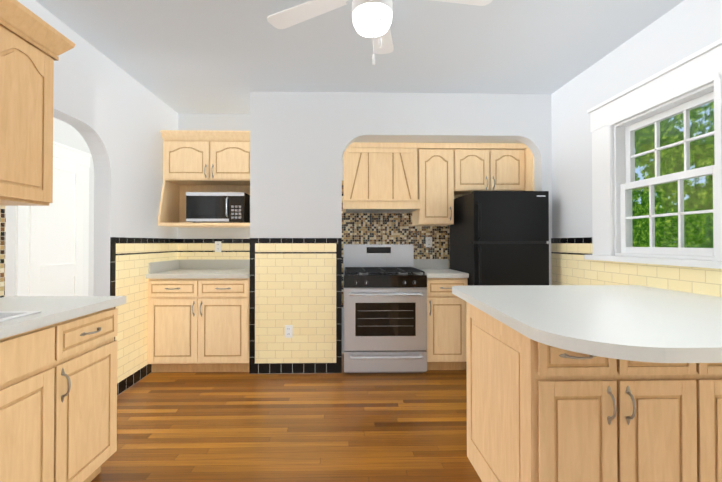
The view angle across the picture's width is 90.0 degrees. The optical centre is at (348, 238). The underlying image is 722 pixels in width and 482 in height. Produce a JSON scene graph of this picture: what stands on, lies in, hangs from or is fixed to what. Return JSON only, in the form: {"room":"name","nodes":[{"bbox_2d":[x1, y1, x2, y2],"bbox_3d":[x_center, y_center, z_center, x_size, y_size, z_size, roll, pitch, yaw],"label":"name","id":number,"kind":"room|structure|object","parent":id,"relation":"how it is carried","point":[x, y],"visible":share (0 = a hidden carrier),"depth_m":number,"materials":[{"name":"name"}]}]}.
{"room":"kitchen","nodes":[
{"label":"kitchen","id":0,"kind":"room"},
{"bbox_2d":[5,117,93,296],"bbox_3d":[-2.939,-0.071,2.798,0.100,2.630,3.350,0,-1,-1],"label":"wall","id":1,"kind":"structure","parent":0,"point":[65,133],"depth_m":3.68,"materials":[{"name":"grey paint"}]},
{"bbox_2d":[15,141,91,295],"bbox_3d":[-2.885,0.152,3.572,0.040,2.200,0.930,0,-1,-1],"label":"door frame","id":2,"kind":"structure","parent":1,"relation":"attached to","point":[67,153],"depth_m":3.56,"materials":[{"name":"white"}]},
{"bbox_2d":[28,157,82,295],"bbox_3d":[-2.886,0.225,3.571,0.034,2.046,0.660,0,-1,-1],"label":"hall door","id":3,"kind":"structure","parent":1,"relation":"in","point":[55,252],"depth_m":3.60,"materials":[{"name":"white wood"}]},
{"bbox_2d":[5,0,177,295],"bbox_3d":[-1.881,-0.085,1.370,0.126,2.630,6.050,0,-1,-1],"label":"wall","id":4,"kind":"structure","parent":0,"point":[116,117],"depth_m":2.81,"materials":[{"name":"grey paint"}]},
{"bbox_2d":[0,206,5,297],"bbox_3d":[-1.803,0.065,0.880,0.006,0.520,2.070,0,-1,-1],"label":"wall tile","id":5,"kind":"structure","parent":4,"relation":"attached to","point":[2,208],"depth_m":1.90,"materials":[{"name":"multicoloured tile"}]},
{"bbox_2d":[0,16,59,205],"bbox_3d":[-1.639,-0.546,1.404,0.342,0.753,0.802,0,-1,-1],"label":"upper cabinet","id":6,"kind":"object","parent":4,"relation":"attached to","point":[33,46],"depth_m":1.65,"materials":[{"name":"brown wood"}]},
{"bbox_2d":[110,237,177,395],"bbox_3d":[-1.856,0.622,3.364,0.011,1.257,1.150,0,-1,-1],"label":"tile wainscot","id":7,"kind":"structure","parent":4,"relation":"attached to","point":[130,258],"depth_m":3.09,"materials":[{"name":"beige tile"}]},
{"bbox_2d":[178,114,343,352],"bbox_3d":[0.120,-0.058,4.064,3.990,2.630,0.150,0,-1,-1],"label":"wall","id":8,"kind":"structure","parent":0,"point":[230,122],"depth_m":3.96,"materials":[{"name":"grey paint"}]},
{"bbox_2d":[158,130,249,227],"bbox_3d":[-1.400,-0.599,3.745,0.929,0.945,0.427,0,-1,-1],"label":"upper cabinet","id":9,"kind":"object","parent":8,"relation":"attached to","point":[206,161],"visible":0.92,"depth_m":3.62,"materials":[{"name":"brown wood"}]},
{"bbox_2d":[186,192,249,222],"bbox_3d":[-1.323,-0.307,3.721,0.570,0.300,0.398,0,-1,-1],"label":"microwave","id":10,"kind":"object","parent":9,"relation":"in","point":[217,207],"visible":0.85,"depth_m":3.56,"materials":[{"name":"black"}]},
{"bbox_2d":[178,239,245,259],"bbox_3d":[-1.390,0.627,3.944,0.907,1.257,0.011,0,-1,-1],"label":"tile wainscot","id":11,"kind":"structure","parent":8,"relation":"attached to","point":[188,249],"depth_m":3.94,"materials":[{"name":"beige tile"}]},
{"bbox_2d":[215,241,220,251],"bbox_3d":[-1.430,0.086,3.942,0.070,0.115,0.008,0,-1,-1],"label":"outlet","id":12,"kind":"object","parent":11,"relation":"attached to","point":[217,246],"visible":1,"depth_m":3.94,"materials":[{"name":"white plastic"}]},
{"bbox_2d":[343,148,420,212],"bbox_3d":[0.319,-0.602,3.762,0.766,0.629,0.467,0,-1,-1],"label":"range hood","id":13,"kind":"object","parent":8,"relation":"attached to","point":[380,180],"visible":0.96,"depth_m":3.65,"materials":[{"name":"brown wood"}]},
{"bbox_2d":[347,142,533,225],"bbox_3d":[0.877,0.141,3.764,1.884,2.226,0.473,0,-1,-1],"label":"upper cabinet","id":14,"kind":"object","parent":8,"relation":"attached to","point":[447,172],"visible":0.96,"depth_m":3.67,"materials":[{"name":"brown wood"}]},
{"bbox_2d":[91,353,481,481],"bbox_3d":[-0.359,1.291,1.464,5.800,0.120,6.400,0,-1,-1],"label":"floor","id":15,"kind":"structure","parent":0,"point":[288,427],"depth_m":2.36,"materials":[{"name":"brown wood"}]},
{"bbox_2d":[0,304,121,481],"bbox_3d":[-1.520,0.791,1.673,0.592,0.885,0.481,0,-1,-1],"label":"base cabinet","id":16,"kind":"object","parent":15,"relation":"on","point":[31,351],"depth_m":1.65,"materials":[{"name":"brown wood"}]},
{"bbox_2d":[0,372,71,481],"bbox_3d":[-1.506,0.904,1.023,0.592,0.645,1.063,0,-1,-1],"label":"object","id":17,"kind":"object","parent":16,"relation":"attached to","point":[58,388],"depth_m":1.41,"materials":[{"name":"brown wood"}]},
{"bbox_2d":[0,296,125,323],"bbox_3d":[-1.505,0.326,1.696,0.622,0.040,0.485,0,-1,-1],"label":"countertop","id":18,"kind":"structure","parent":16,"relation":"on","point":[57,309],"depth_m":1.65,"materials":[{"name":"white stone"}]},
{"bbox_2d":[146,260,249,371],"bbox_3d":[-1.393,0.738,3.605,0.921,1.030,0.663,0,-1,-1],"label":"base cabinet","id":19,"kind":"object","parent":15,"relation":"on","point":[198,315],"visible":0.96,"depth_m":3.31,"materials":[{"name":"brown wood"}]},
{"bbox_2d":[343,244,426,372],"bbox_3d":[0.328,0.655,3.600,0.762,1.195,0.723,0,-1,-1],"label":"stove","id":20,"kind":"object","parent":15,"relation":"on","point":[385,308],"visible":1,"depth_m":3.31,"materials":[{"name":"silver metal"}]},
{"bbox_2d":[414,259,468,369],"bbox_3d":[0.909,0.738,3.656,0.394,1.030,0.667,0,-1,-1],"label":"base cabinet","id":21,"kind":"object","parent":15,"relation":"on","point":[446,329],"visible":0.75,"depth_m":3.36,"materials":[{"name":"brown wood"}]},
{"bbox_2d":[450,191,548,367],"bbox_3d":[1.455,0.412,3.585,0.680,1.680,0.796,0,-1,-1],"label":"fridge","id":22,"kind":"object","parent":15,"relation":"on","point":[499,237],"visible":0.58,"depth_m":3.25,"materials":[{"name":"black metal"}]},
{"bbox_2d":[466,309,721,481],"bbox_3d":[1.314,0.791,1.823,1.275,0.888,1.005,0,-1,-1],"label":"kitchen island","id":23,"kind":"object","parent":15,"relation":"on","point":[594,383],"depth_m":1.36,"materials":[{"name":"brown wood"}]},
{"bbox_2d":[452,285,721,364],"bbox_3d":[1.280,0.324,1.699,1.348,0.042,1.420,0,-1,-1],"label":"island countertop","id":24,"kind":"structure","parent":23,"relation":"on","point":[585,324],"depth_m":1.36,"materials":[{"name":"white stone"}]},
{"bbox_2d":[35,0,683,113],"bbox_3d":[-0.359,-1.459,1.492,5.800,0.120,6.400,0,-1,-1],"label":"ceiling","id":25,"kind":"structure","parent":0,"point":[202,56],"depth_m":2.59,"materials":[{"name":"grey paint"}]},
{"bbox_2d":[267,0,492,64],"bbox_3d":[0.147,-1.106,1.796,1.212,0.580,1.230,0,-1,-1],"label":"fan light","id":26,"kind":"object","parent":25,"relation":"hanging from","point":[372,19],"visible":1,"depth_m":1.89,"materials":[{"name":"white painted wood"},{"name":"white frosted glass"},{"name":"white metal"}]},
{"bbox_2d":[250,91,551,284],"bbox_3d":[0.496,-0.062,3.697,2.853,2.630,0.600,0,-1,-1],"label":"wall","id":27,"kind":"structure","parent":0,"point":[300,142],"depth_m":3.39,"materials":[{"name":"grey paint"}]},
{"bbox_2d":[246,238,341,373],"bbox_3d":[-0.496,0.622,3.364,0.855,1.257,0.011,0,-1,-1],"label":"tile wainscot","id":28,"kind":"structure","parent":27,"relation":"attached to","point":[296,283],"depth_m":3.36,"materials":[{"name":"beige tile"}]},
{"bbox_2d":[285,325,292,337],"bbox_3d":[-0.560,0.860,3.353,0.070,0.115,0.008,0,-1,-1],"label":"outlet","id":29,"kind":"object","parent":28,"relation":"attached to","point":[288,331],"visible":1,"depth_m":3.35,"materials":[{"name":"white plastic"}]},
{"bbox_2d":[342,181,463,307],"bbox_3d":[0.868,0.057,4.001,1.898,1.400,0.006,0,-1,-1],"label":"wall tile","id":30,"kind":"structure","parent":27,"relation":"attached to","point":[378,228],"depth_m":3.99,"materials":[{"name":"multicoloured tile"}]},
{"bbox_2d":[426,237,431,246],"bbox_3d":[0.883,0.036,3.994,0.070,0.115,0.008,0,-1,-1],"label":"outlet","id":31,"kind":"object","parent":30,"relation":"attached to","point":[428,241],"visible":1,"depth_m":3.99,"materials":[{"name":"white plastic"}]},
{"bbox_2d":[551,0,721,256],"bbox_3d":[2.036,-0.086,1.230,0.120,2.630,5.600,0,-1,-1],"label":"wall","id":32,"kind":"structure","parent":0,"point":[682,30],"depth_m":2.87,"materials":[{"name":"grey paint"}]},
{"bbox_2d":[551,237,721,296],"bbox_3d":[1.977,0.597,0.972,0.011,1.257,4.900,0,-1,-1],"label":"tile wainscot","id":33,"kind":"structure","parent":32,"relation":"attached to","point":[569,265],"depth_m":2.60,"materials":[{"name":"beige tile"}]},
{"bbox_2d":[584,38,721,268],"bbox_3d":[1.976,-0.437,2.282,0.195,1.188,1.190,0,-1,-1],"label":"window","id":34,"kind":"structure","parent":32,"relation":"in","point":[686,85],"depth_m":2.35,"materials":[{"name":"white wood"}]},
{"label":"outside","id":35,"kind":"structure","parent":0,"visible":0},
{"bbox_2d":[632,101,714,247],"bbox_3d":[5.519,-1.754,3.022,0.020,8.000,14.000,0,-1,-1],"label":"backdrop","id":36,"kind":"structure","parent":35,"point":[700,121],"depth_m":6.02,"materials":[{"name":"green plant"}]}
]}

